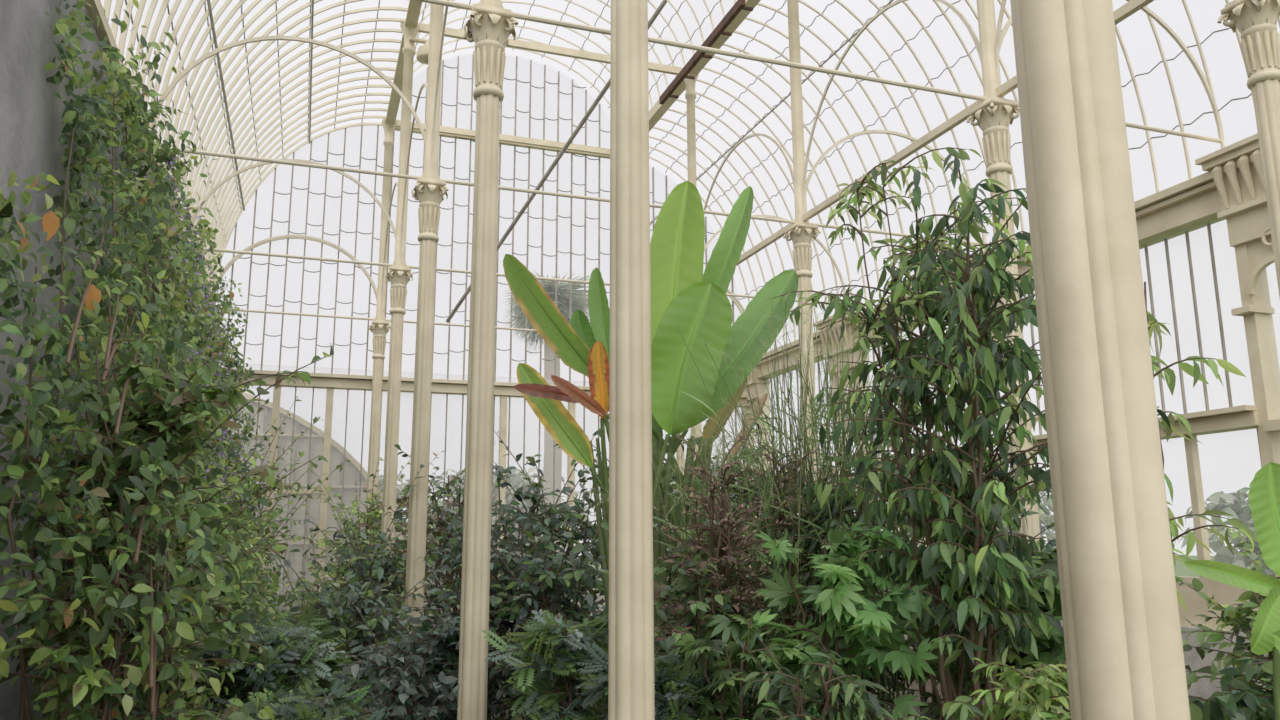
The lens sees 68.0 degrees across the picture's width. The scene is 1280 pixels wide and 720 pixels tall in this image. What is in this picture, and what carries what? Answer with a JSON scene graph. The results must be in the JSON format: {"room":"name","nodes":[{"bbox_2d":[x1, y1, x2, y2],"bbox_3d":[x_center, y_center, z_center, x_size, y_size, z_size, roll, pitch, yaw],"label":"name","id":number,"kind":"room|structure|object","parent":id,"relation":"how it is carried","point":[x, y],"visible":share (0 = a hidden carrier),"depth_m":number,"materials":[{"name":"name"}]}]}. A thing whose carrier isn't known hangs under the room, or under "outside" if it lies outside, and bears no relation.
{"room":"greenhouse","nodes":[
{"label":"greenhouse","id":0,"kind":"room"},
{"bbox_2d":[0,0,204,719],"bbox_3d":[-4.404,0.093,6.772,0.400,5.600,20.500,3,-11,-19],"label":"wall","id":1,"kind":"structure","parent":0,"point":[31,126],"depth_m":6.11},
{"bbox_2d":[0,0,289,719],"bbox_3d":[-4.475,0.809,10.098,1.877,5.675,12.245,3,-11,-19],"label":"climbing vine","id":2,"kind":"object","parent":1,"relation":"attached to","point":[181,299],"visible":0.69,"depth_m":5.82,"materials":[{"name":"green plant"}]},
{"bbox_2d":[218,55,753,628],"bbox_3d":[-2.630,-0.669,18.573,10.610,11.502,0.340,3,-11,-19],"label":"wall","id":3,"kind":"structure","parent":0,"point":[330,382],"depth_m":18.08,"materials":[{"name":"clear glass"}]},
{"bbox_2d":[132,630,1189,719],"bbox_3d":[0.781,3.177,8.032,10.960,0.060,20.900,3,-11,-19],"label":"floor","id":4,"kind":"structure","parent":0,"point":[914,685],"depth_m":9.98,"materials":[{"name":"soil"}]},
{"bbox_2d":[0,343,333,719],"bbox_3d":[-2.720,1.204,5.001,1.862,2.747,1.858,7,-13,-33],"label":"shrub","id":5,"kind":"object","parent":4,"relation":"on","point":[188,411],"visible":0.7,"depth_m":5.02,"materials":[{"name":"green plant"}]},
{"bbox_2d":[55,449,327,710],"bbox_3d":[-3.459,1.773,7.198,2.074,2.459,1.870,-1,-11,4],"label":"shrub","id":6,"kind":"object","parent":4,"relation":"on","point":[251,585],"depth_m":7.32,"materials":[{"name":"green plant"}]},
{"bbox_2d":[184,399,293,686],"bbox_3d":[-4.705,1.921,10.165,1.836,3.292,1.791,7,-13,-34],"label":"shrub","id":7,"kind":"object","parent":4,"relation":"on","point":[245,427],"depth_m":10.26,"materials":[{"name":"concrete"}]},
{"bbox_2d":[166,614,362,718],"bbox_3d":[-2.755,2.462,6.978,1.401,1.123,1.319,-5,-12,25],"label":"shrub","id":8,"kind":"object","parent":4,"relation":"on","point":[283,645],"visible":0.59,"depth_m":6.92,"materials":[{"name":"green plant"}]},
{"bbox_2d":[225,396,349,619],"bbox_3d":[-5.521,2.244,13.313,2.243,3.845,2.134,7,-13,-35],"label":"shrub","id":9,"kind":"object","parent":4,"relation":"on","point":[257,493],"depth_m":13.46,"materials":[{"name":"green plant"}]},
{"bbox_2d":[238,527,364,670],"bbox_3d":[-3.650,2.707,10.254,1.465,1.776,1.347,-6,-12,26],"label":"fern","id":10,"kind":"object","parent":4,"relation":"on","point":[267,530],"visible":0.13,"depth_m":10.29,"materials":[{"name":"green plant"}]},
{"bbox_2d":[231,601,392,713],"bbox_3d":[-2.995,2.652,8.244,1.648,1.130,1.222,3,-11,-16],"label":"fern","id":11,"kind":"object","parent":4,"relation":"on","point":[289,621],"visible":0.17,"depth_m":8.16,"materials":[{"name":"green plant"}]},
{"bbox_2d":[248,678,386,719],"bbox_3d":[-2.191,2.459,6.193,1.204,0.774,1.066,5,-12,-27],"label":"fern","id":12,"kind":"object","parent":4,"relation":"on","point":[301,705],"visible":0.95,"depth_m":6.17,"materials":[{"name":"green plant"}]},
{"bbox_2d":[284,655,393,719],"bbox_3d":[-2.113,2.893,6.890,1.180,0.100,20.000,3,-11,-19],"label":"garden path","id":13,"kind":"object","parent":4,"relation":"on","point":[371,709],"depth_m":8.91,"materials":[{"name":"stone"}]},
{"bbox_2d":[251,532,453,710],"bbox_3d":[-2.722,2.420,8.563,1.421,1.701,1.652,-7,-13,33],"label":"shrub","id":14,"kind":"object","parent":4,"relation":"on","point":[377,619],"visible":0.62,"depth_m":8.53,"materials":[{"name":"green plant"}]},
{"bbox_2d":[301,457,410,619],"bbox_3d":[-4.427,3.016,15.239,2.030,3.040,1.883,-8,-13,35],"label":"shrub","id":15,"kind":"object","parent":4,"relation":"on","point":[376,512],"visible":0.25,"depth_m":15.09,"materials":[{"name":"green plant"}]},
{"bbox_2d":[289,464,442,683],"bbox_3d":[-2.917,2.368,10.213,1.750,2.412,1.988,-8,-13,35],"label":"shrub","id":16,"kind":"object","parent":4,"relation":"on","point":[391,564],"visible":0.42,"depth_m":10.15,"materials":[{"name":"green plant"}]},
{"bbox_2d":[302,488,432,640],"bbox_3d":[-3.588,2.849,12.617,1.692,2.381,1.966,4,-12,-23],"label":"shrub","id":17,"kind":"object","parent":4,"relation":"on","point":[328,499],"visible":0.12,"depth_m":12.72,"materials":[{"name":"green plant"}]},
{"bbox_2d":[364,358,383,547],"bbox_3d":[-4.806,2.399,17.032,0.340,4.920,0.340,3,-11,-19],"label":"shaft","id":18,"kind":"object","parent":4,"relation":"on","point":[376,399],"visible":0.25,"depth_m":17.20,"materials":[{"name":"beige paint"}]},
{"bbox_2d":[369,320,390,358],"bbox_3d":[-4.820,-0.362,17.558,0.411,0.700,0.411,3,-11,-19],"label":"capital","id":19,"kind":"object","parent":18,"relation":"on","point":[380,328],"visible":1,"depth_m":17.47,"materials":[{"name":"beige paint"}]},
{"bbox_2d":[375,119,396,320],"bbox_3d":[-4.832,-2.650,17.995,0.300,4.000,0.300,3,-11,-19],"label":"shaft","id":20,"kind":"object","parent":19,"relation":"on","point":[389,128],"visible":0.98,"depth_m":17.97,"materials":[{"name":"beige paint"}]},
{"bbox_2d":[317,583,459,719],"bbox_3d":[-1.686,2.286,6.842,1.165,1.303,1.477,3,-11,-19],"label":"shrub","id":21,"kind":"object","parent":4,"relation":"on","point":[397,709],"visible":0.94,"depth_m":6.81,"materials":[{"name":"green plant"}]},
{"bbox_2d":[378,313,403,594],"bbox_3d":[-3.580,1.738,13.604,0.340,4.920,0.340,3,-11,-19],"label":"shaft","id":22,"kind":"object","parent":4,"relation":"on","point":[396,331],"visible":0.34,"depth_m":13.69,"materials":[{"name":"beige paint"}]},
{"bbox_2d":[385,265,412,314],"bbox_3d":[-3.595,-1.022,14.130,0.411,0.700,0.411,3,-11,-19],"label":"capital","id":23,"kind":"object","parent":22,"relation":"on","point":[398,276],"visible":0.98,"depth_m":14.04,"materials":[{"name":"beige paint"}]},
{"bbox_2d":[393,22,418,266],"bbox_3d":[-3.607,-3.311,14.567,0.300,4.000,0.300,3,-11,-19],"label":"shaft","id":24,"kind":"object","parent":23,"relation":"on","point":[409,51],"visible":0.94,"depth_m":14.53,"materials":[{"name":"beige paint"}]},
{"bbox_2d":[409,37,428,64],"bbox_3d":[-3.372,-4.831,14.782,0.430,0.385,0.320,3,-11,-19],"label":"lamp","id":25,"kind":"object","parent":24,"relation":"attached to","point":[423,51],"visible":0.7,"depth_m":14.71,"materials":[{"name":"beige metal"}]},
{"bbox_2d":[338,441,494,625],"bbox_3d":[-3.319,2.742,14.003,2.160,3.103,1.893,3,-11,-19],"label":"shrub","id":26,"kind":"object","parent":4,"relation":"on","point":[398,502],"visible":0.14,"depth_m":13.92,"materials":[{"name":"green plant"}]},
{"bbox_2d":[403,239,435,679],"bbox_3d":[-2.371,1.087,10.222,0.340,4.920,0.340,3,-11,-19],"label":"shaft","id":27,"kind":"object","parent":4,"relation":"on","point":[418,495],"visible":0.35,"depth_m":10.22,"materials":[{"name":"beige paint"}]},
{"bbox_2d":[412,177,447,242],"bbox_3d":[-2.386,-1.673,10.748,0.411,0.700,0.411,3,-11,-19],"label":"capital","id":28,"kind":"object","parent":27,"relation":"on","point":[429,192],"visible":0.99,"depth_m":10.66,"materials":[{"name":"beige paint"}]},
{"bbox_2d":[422,4,443,178],"bbox_3d":[-2.398,-3.962,11.185,0.300,4.000,0.300,3,-11,-19],"label":"shaft","id":29,"kind":"object","parent":28,"relation":"on","point":[436,11],"visible":0.7,"depth_m":10.96,"materials":[{"name":"beige paint"}]},
{"bbox_2d":[360,610,509,719],"bbox_3d":[-1.544,2.493,7.372,1.169,1.093,1.018,10,-15,-42],"label":"bush","id":30,"kind":"object","parent":4,"relation":"on","point":[450,651],"visible":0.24,"depth_m":7.31,"materials":[{"name":"green plant"}]},
{"bbox_2d":[399,475,497,635],"bbox_3d":[-2.161,2.546,11.035,1.289,2.360,1.390,3,-11,-19],"label":"shrub","id":31,"kind":"object","parent":4,"relation":"on","point":[449,502],"visible":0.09,"depth_m":11.01,"materials":[{"name":"green plant"}]},
{"bbox_2d":[381,442,526,637],"bbox_3d":[-2.101,2.271,10.622,1.463,2.748,1.720,-3,-11,14],"label":"shrub","id":32,"kind":"object","parent":4,"relation":"on","point":[443,524],"visible":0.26,"depth_m":10.58,"materials":[{"name":"green plant"}]},
{"bbox_2d":[457,94,499,719],"bbox_3d":[-1.146,0.426,6.794,0.340,4.920,0.340,3,-11,-19],"label":"shaft","id":33,"kind":"object","parent":4,"relation":"on","point":[475,578],"visible":1,"depth_m":6.71,"materials":[{"name":"beige paint"}]},
{"bbox_2d":[463,4,517,102],"bbox_3d":[-1.160,-2.334,7.320,0.411,0.700,0.411,3,-11,-19],"label":"capital","id":34,"kind":"object","parent":33,"relation":"on","point":[489,27],"visible":0.98,"depth_m":7.23,"materials":[{"name":"beige paint"}]},
{"bbox_2d":[478,0,503,7],"bbox_3d":[-1.172,-4.622,7.757,0.300,4.000,0.300,3,-11,-19],"label":"shaft","id":35,"kind":"object","parent":34,"relation":"on","point":[494,3],"visible":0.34,"depth_m":7.31,"materials":[{"name":"beige paint"}]},
{"bbox_2d":[401,485,576,719],"bbox_3d":[-1.210,1.981,7.314,1.236,2.070,1.464,3,-11,-19],"label":"shrub","id":36,"kind":"object","parent":4,"relation":"on","point":[455,552],"visible":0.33,"depth_m":7.31,"materials":[{"name":"green plant"}]},
{"bbox_2d":[427,429,606,701],"bbox_3d":[-0.867,1.893,8.872,2.177,2.824,1.966,3,-11,-19],"label":"shrub","id":37,"kind":"object","parent":4,"relation":"on","point":[547,530],"visible":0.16,"depth_m":8.85,"materials":[{"name":"green plant"}]},
{"bbox_2d":[457,458,607,719],"bbox_3d":[-0.885,1.925,7.698,1.275,2.320,1.193,3,-11,-19],"label":"shrub","id":38,"kind":"object","parent":4,"relation":"on","point":[535,498],"visible":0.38,"depth_m":7.65,"materials":[{"name":"green plant"}]},
{"bbox_2d":[481,604,608,719],"bbox_3d":[-0.396,2.188,6.066,1.004,1.217,1.081,-4,-12,20],"label":"bush","id":39,"kind":"object","parent":4,"relation":"on","point":[557,646],"visible":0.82,"depth_m":5.97,"materials":[{"name":"green plant"}]},
{"bbox_2d":[441,475,660,719],"bbox_3d":[-0.614,1.913,7.089,1.556,2.113,1.453,-7,-13,33],"label":"shrub","id":40,"kind":"object","parent":4,"relation":"on","point":[554,583],"visible":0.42,"depth_m":6.95,"materials":[{"name":"green plant"}]},
{"bbox_2d":[608,0,654,719],"bbox_3d":[-0.049,0.056,4.883,0.398,4.920,0.398,3,-11,-19],"label":"shaft","id":41,"kind":"object","parent":4,"relation":"on","point":[631,693],"visible":1,"depth_m":4.79,"materials":[{"name":"beige paint"}]},
{"bbox_2d":[527,411,756,673],"bbox_3d":[0.175,1.891,9.391,2.556,3.011,2.424,3,-11,-19],"label":"bush","id":42,"kind":"object","parent":4,"relation":"on","point":[573,462],"visible":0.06,"depth_m":9.24,"materials":[{"name":"green plant"}]},
{"bbox_2d":[558,641,726,719],"bbox_3d":[-0.008,2.143,5.490,1.119,1.062,1.201,0,-11,0],"label":"bush","id":43,"kind":"object","parent":4,"relation":"on","point":[676,687],"visible":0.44,"depth_m":5.38,"materials":[{"name":"green plant"}]},
{"bbox_2d":[503,181,797,653],"bbox_3d":[0.105,0.659,8.101,2.598,4.961,0.949,1,-11,-9],"label":"banana plant","id":44,"kind":"object","parent":4,"relation":"on","point":[685,297],"visible":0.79,"depth_m":7.96,"materials":[{"name":"green plant"}]},
{"bbox_2d":[691,422,703,539],"bbox_3d":[0.911,2.011,15.157,0.340,4.920,0.340,3,-11,-19],"label":"shaft","id":45,"kind":"object","parent":4,"relation":"on","point":[696,430],"visible":0.12,"depth_m":15.24,"materials":[{"name":"beige paint"}]},
{"bbox_3d":[0.897,-0.749,15.683,0.411,0.700,0.411,3,-11,-19],"label":"capital","id":46,"kind":"object","parent":45,"relation":"on","visible":0},
{"bbox_2d":[684,73,698,187],"bbox_3d":[0.884,-3.038,16.120,0.300,4.000,0.300,3,-11,-19],"label":"shaft","id":47,"kind":"object","parent":46,"relation":"on","point":[690,96],"visible":0.51,"depth_m":16.24,"materials":[{"name":"beige paint"}]},
{"bbox_2d":[654,537,777,717],"bbox_3d":[0.438,1.912,5.816,1.137,1.625,1.126,8,-14,-37],"label":"bush","id":48,"kind":"object","parent":4,"relation":"on","point":[694,607],"visible":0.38,"depth_m":5.84,"materials":[{"name":"green plant"}]},
{"bbox_2d":[653,434,796,716],"bbox_3d":[0.566,1.614,6.103,1.101,2.317,0.977,3,-11,-19],"label":"shrub","id":49,"kind":"object","parent":4,"relation":"on","point":[725,530],"visible":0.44,"depth_m":6.08,"materials":[{"name":"green plant"}]},
{"bbox_2d":[653,497,810,714],"bbox_3d":[0.484,1.859,6.325,1.104,1.918,1.011,10,-15,-42],"label":"shrub","id":50,"kind":"object","parent":4,"relation":"on","point":[690,541],"visible":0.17,"depth_m":6.27,"materials":[{"name":"green plant"}]},
{"bbox_2d":[658,614,814,719],"bbox_3d":[0.451,2.069,5.458,0.955,1.190,1.079,3,-11,-19],"label":"bush","id":51,"kind":"object","parent":4,"relation":"on","point":[713,642],"visible":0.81,"depth_m":5.40,"materials":[{"name":"green plant"}]},
{"bbox_2d":[586,299,946,719],"bbox_3d":[1.108,1.154,6.854,2.300,3.490,3.187,-11,-15,44],"label":"clump","id":52,"kind":"object","parent":4,"relation":"on","point":[826,455],"visible":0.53,"depth_m":6.94,"materials":[{"name":"green plant"}]},
{"bbox_2d":[653,413,890,717],"bbox_3d":[0.903,1.728,7.912,2.050,2.770,2.071,9,-14,-41],"label":"bush","id":53,"kind":"object","parent":4,"relation":"on","point":[748,694],"visible":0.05,"depth_m":7.82,"materials":[{"name":"green plant"}]},
{"bbox_2d":[736,438,846,708],"bbox_3d":[1.108,1.714,6.791,0.959,2.375,0.794,-5,-12,23],"label":"shrub","id":54,"kind":"object","parent":4,"relation":"on","point":[776,502],"visible":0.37,"depth_m":6.88,"materials":[{"name":"green plant"}]},
{"bbox_2d":[797,276,818,568],"bbox_3d":[2.120,1.360,11.775,0.340,4.920,0.340,3,-11,-19],"label":"shaft","id":55,"kind":"object","parent":4,"relation":"on","point":[804,282],"visible":0.06,"depth_m":12.00,"materials":[{"name":"beige paint"}]},
{"bbox_2d":[783,222,820,277],"bbox_3d":[2.106,-1.401,12.301,0.411,0.700,0.411,3,-11,-19],"label":"capital","id":56,"kind":"object","parent":55,"relation":"on","point":[801,234],"visible":0.92,"depth_m":12.21,"materials":[{"name":"beige paint"}]},
{"bbox_2d":[787,0,808,222],"bbox_3d":[2.094,-3.689,12.738,0.300,4.000,0.300,3,-11,-19],"label":"shaft","id":57,"kind":"object","parent":56,"relation":"on","point":[793,9],"visible":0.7,"depth_m":12.61,"materials":[{"name":"beige paint"}]},
{"bbox_2d":[733,619,912,719],"bbox_3d":[0.929,1.929,4.718,0.888,1.186,0.964,0,-11,-2],"label":"bush","id":58,"kind":"object","parent":4,"relation":"on","point":[844,689],"visible":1,"depth_m":4.74,"materials":[{"name":"green plant"}]},
{"bbox_2d":[732,423,939,719],"bbox_3d":[1.481,1.689,6.787,1.872,2.420,1.532,-10,-15,42],"label":"bush","id":59,"kind":"object","parent":4,"relation":"on","point":[826,525],"visible":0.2,"depth_m":6.64,"materials":[{"name":"green plant"}]},
{"bbox_2d":[737,520,937,719],"bbox_3d":[1.109,1.815,5.583,1.155,1.724,1.227,-1,-11,2],"label":"bush","id":60,"kind":"object","parent":4,"relation":"on","point":[844,597],"visible":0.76,"depth_m":5.49,"materials":[{"name":"green plant"}]},
{"bbox_2d":[829,370,1002,719],"bbox_3d":[2.422,1.637,8.768,1.541,3.251,1.511,3,-11,-19],"label":"tree","id":61,"kind":"object","parent":4,"relation":"on","point":[923,688],"visible":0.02,"depth_m":8.76,"materials":[{"name":"green plant"}]},
{"bbox_2d":[854,695,983,719],"bbox_3d":[1.302,2.051,4.519,0.802,0.871,0.787,-5,-12,25],"label":"bush","id":62,"kind":"object","parent":4,"relation":"on","point":[958,709],"visible":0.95,"depth_m":4.47,"materials":[{"name":"green plant"}]},
{"bbox_2d":[816,400,1055,719],"bbox_3d":[2.595,1.692,7.720,2.334,2.752,2.207,6,-13,-30],"label":"bush","id":63,"kind":"object","parent":4,"relation":"on","point":[934,711],"visible":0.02,"depth_m":7.49,"materials":[{"name":"green plant"}]},
{"bbox_2d":[764,147,1170,719],"bbox_3d":[1.874,0.576,5.521,1.905,4.127,2.179,4,-12,-22],"label":"fig tree","id":64,"kind":"object","parent":4,"relation":"on","point":[967,355],"visible":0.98,"depth_m":5.37,"materials":[{"name":"green plant"}]},
{"bbox_2d":[883,515,1066,719],"bbox_3d":[2.428,1.903,6.352,1.608,1.822,1.630,-3,-11,14],"label":"bush","id":65,"kind":"object","parent":4,"relation":"on","point":[1051,649],"visible":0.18,"depth_m":6.08,"materials":[{"name":"green plant"}]},
{"bbox_2d":[968,646,1070,719],"bbox_3d":[2.051,1.961,4.641,1.002,1.076,0.992,7,-13,-35],"label":"bush","id":66,"kind":"object","parent":4,"relation":"on","point":[1048,686],"visible":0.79,"depth_m":4.70,"materials":[{"name":"green plant"}]},
{"bbox_2d":[989,171,1060,719],"bbox_3d":[3.345,0.699,8.347,0.340,4.920,0.340,3,-11,-19],"label":"shaft","id":67,"kind":"object","parent":4,"relation":"on","point":[1033,529],"visible":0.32,"depth_m":8.36,"materials":[{"name":"beige paint"}]},
{"bbox_2d":[966,96,1019,177],"bbox_3d":[3.331,-2.061,8.873,0.411,0.700,0.411,3,-11,-19],"label":"capital","id":68,"kind":"object","parent":67,"relation":"on","point":[993,116],"visible":0.97,"depth_m":8.79,"materials":[{"name":"beige paint"}]},
{"bbox_2d":[976,0,1004,101],"bbox_3d":[3.319,-4.350,9.310,0.300,4.000,0.300,3,-11,-19],"label":"shaft","id":69,"kind":"object","parent":68,"relation":"on","point":[986,18],"visible":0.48,"depth_m":8.99,"materials":[{"name":"beige paint"}]},
{"bbox_2d":[1010,0,1190,719],"bbox_3d":[1.512,-0.309,3.223,0.605,5.000,0.605,3,-11,-19],"label":"shaft","id":70,"kind":"object","parent":4,"relation":"on","point":[1124,653],"visible":1,"depth_m":3.04,"materials":[{"name":"beige paint"}]},
{"bbox_2d":[1022,282,1257,705],"bbox_3d":[2.845,1.048,5.307,1.130,3.105,1.041,0,-11,-2],"label":"shrub","id":71,"kind":"object","parent":4,"relation":"on","point":[1194,371],"visible":0.15,"depth_m":5.29,"materials":[{"name":"green plant"}]},
{"bbox_2d":[1175,529,1279,715],"bbox_3d":[4.517,1.875,6.374,2.071,1.880,2.016,9,-14,-41],"label":"bush","id":72,"kind":"object","parent":4,"relation":"on","point":[1236,618],"visible":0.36,"depth_m":6.53,"materials":[{"name":"green plant"}]},
{"bbox_2d":[1187,657,1275,719],"bbox_3d":[3.092,1.970,4.660,1.126,1.059,1.092,3,-11,-19],"label":"bush","id":73,"kind":"object","parent":4,"relation":"on","point":[1237,699],"visible":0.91,"depth_m":4.68,"materials":[{"name":"green plant"}]},
{"bbox_2d":[1185,462,1279,719],"bbox_3d":[2.861,1.244,4.018,0.766,1.754,0.493,2,-11,-10],"label":"banana plant","id":74,"kind":"object","parent":4,"relation":"on","point":[1264,489],"visible":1,"depth_m":4.20,"materials":[{"name":"green plant"}]},
{"bbox_2d":[1252,79,1279,297],"bbox_3d":[4.683,0.363,6.623,0.340,4.920,0.340,3,-11,-19],"label":"shaft","id":75,"kind":"object","parent":4,"relation":"on","point":[1266,94],"visible":1,"depth_m":6.94,"materials":[{"name":"beige paint"}]},
{"bbox_2d":[1217,0,1279,89],"bbox_3d":[4.668,-2.397,7.149,0.411,0.700,0.411,3,-11,-19],"label":"capital","id":76,"kind":"object","parent":75,"relation":"on","point":[1255,20],"visible":0.97,"depth_m":7.07,"materials":[{"name":"beige paint"}]},
{"bbox_2d":[151,0,1223,331],"bbox_3d":[-0.144,-3.868,11.946,10.600,4.002,14.820,3,-11,-19],"label":"arches","id":77,"kind":"object","parent":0,"point":[423,28],"depth_m":11.68,"materials":[{"name":"beige metal"}]},
{"bbox_2d":[125,0,1251,310],"bbox_3d":[0.737,-5.464,9.679,10.547,5.589,20.502,3,-11,-19],"label":"glass","id":78,"kind":"object","parent":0,"point":[208,1],"depth_m":14.69,"materials":[{"name":"clear glass"}]},
{"bbox_2d":[100,0,1279,348],"bbox_3d":[0.741,-5.079,9.587,10.598,6.264,20.488,3,-11,-19],"label":"ribs","id":79,"kind":"object","parent":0,"point":[220,241],"depth_m":14.38,"materials":[{"name":"beige metal"}]},
{"bbox_2d":[425,555,1265,591],"bbox_3d":[-3.303,3.474,8.943,160.000,0.200,160.000,3,-11,-19],"label":"lawn","id":80,"kind":"structure","parent":0,"point":[1180,570],"depth_m":50.08,"materials":[{"name":"green plant"}]},
{"bbox_2d":[227,392,405,594],"bbox_3d":[-9.480,4.019,24.946,5.651,4.750,14.060,3,-11,-19],"label":"curved glasshouse wing","id":81,"kind":"object","parent":80,"relation":"on","point":[352,468],"visible":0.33,"depth_m":18.78,"materials":[{"name":"glass"},{"name":"cream paint"}]},
{"bbox_2d":[378,474,429,536],"bbox_3d":[-13.085,6.981,39.533,9.008,4.551,9.598,1,-11,-7],"label":"tree","id":82,"kind":"object","parent":80,"relation":"on","point":[380,482],"visible":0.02,"depth_m":39.90,"materials":[{"name":"green plant"}]},
{"bbox_2d":[402,495,536,580],"bbox_3d":[-5.751,6.201,32.622,5.503,3.404,4.822,0,-11,0],"label":"tree","id":83,"kind":"object","parent":80,"relation":"on","point":[510,499],"visible":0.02,"depth_m":32.29,"materials":[{"name":"green plant"}]},
{"bbox_2d":[428,467,595,555],"bbox_3d":[-5.287,6.539,37.795,7.654,4.640,8.076,2,-11,-14],"label":"tree","id":84,"kind":"object","parent":80,"relation":"on","point":[516,480],"visible":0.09,"depth_m":36.89,"materials":[{"name":"green plant"}]},
{"bbox_2d":[502,271,590,573],"bbox_3d":[-2.418,1.940,25.777,2.972,9.088,2.996,3,-11,-19],"label":"palm tree","id":85,"kind":"object","parent":80,"relation":"on","point":[563,300],"visible":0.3,"depth_m":25.79,"materials":[{"name":"green plant"}]},
{"bbox_2d":[588,459,757,567],"bbox_3d":[2.145,6.050,35.316,8.147,4.602,7.975,8,-14,-38],"label":"tree","id":86,"kind":"object","parent":80,"relation":"on","point":[715,462],"visible":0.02,"depth_m":34.78,"materials":[{"name":"green plant"}]},
{"bbox_2d":[886,476,1055,549],"bbox_3d":[10.764,5.253,29.231,6.700,3.841,7.122,3,-11,-19],"label":"tree","id":87,"kind":"object","parent":80,"relation":"on","point":[1046,518],"visible":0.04,"depth_m":28.16,"materials":[{"name":"green plant"}]},
{"bbox_2d":[1179,487,1274,577],"bbox_3d":[14.815,3.934,20.772,5.764,3.190,5.497,6,-12,-28],"label":"tree","id":88,"kind":"object","parent":80,"relation":"on","point":[1239,508],"visible":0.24,"depth_m":21.09,"materials":[{"name":"green plant"}]},
{"bbox_2d":[737,133,1279,698],"bbox_3d":[5.591,0.824,10.383,0.540,5.415,20.830,3,-11,-19],"label":"wall","id":89,"kind":"structure","parent":0,"point":[1232,189],"depth_m":9.71,"materials":[{"name":"stone"}]},
{"bbox_3d":[0.738,-5.083,9.608,10.620,6.280,20.500,3,-11,-19],"label":"ceiling","id":90,"kind":"structure","parent":0,"visible":0},
{"bbox_2d":[446,0,666,322],"bbox_3d":[-1.609,-3.036,15.929,0.070,3.909,6.003,9,-14,-41],"label":"brace","id":91,"kind":"object","parent":90,"relation":"attached to","point":[663,3],"visible":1,"depth_m":15.72,"materials":[{"name":"grey metal"}]},
{"bbox_2d":[85,0,1153,298],"bbox_3d":[-0.617,-4.434,8.998,7.820,4.190,20.500,3,-11,-19],"label":"beams","id":92,"kind":"structure","parent":90,"relation":"attached to","point":[657,111],"depth_m":11.93,"materials":[{"name":"beige metal"}]},
{"bbox_2d":[659,0,752,104],"bbox_3d":[1.044,-4.935,15.463,0.285,0.130,3.400,3,-11,-19],"label":"beam","id":93,"kind":"structure","parent":90,"relation":"attached to","point":[739,5],"depth_m":15.22,"materials":[{"name":"metal"}]}
]}

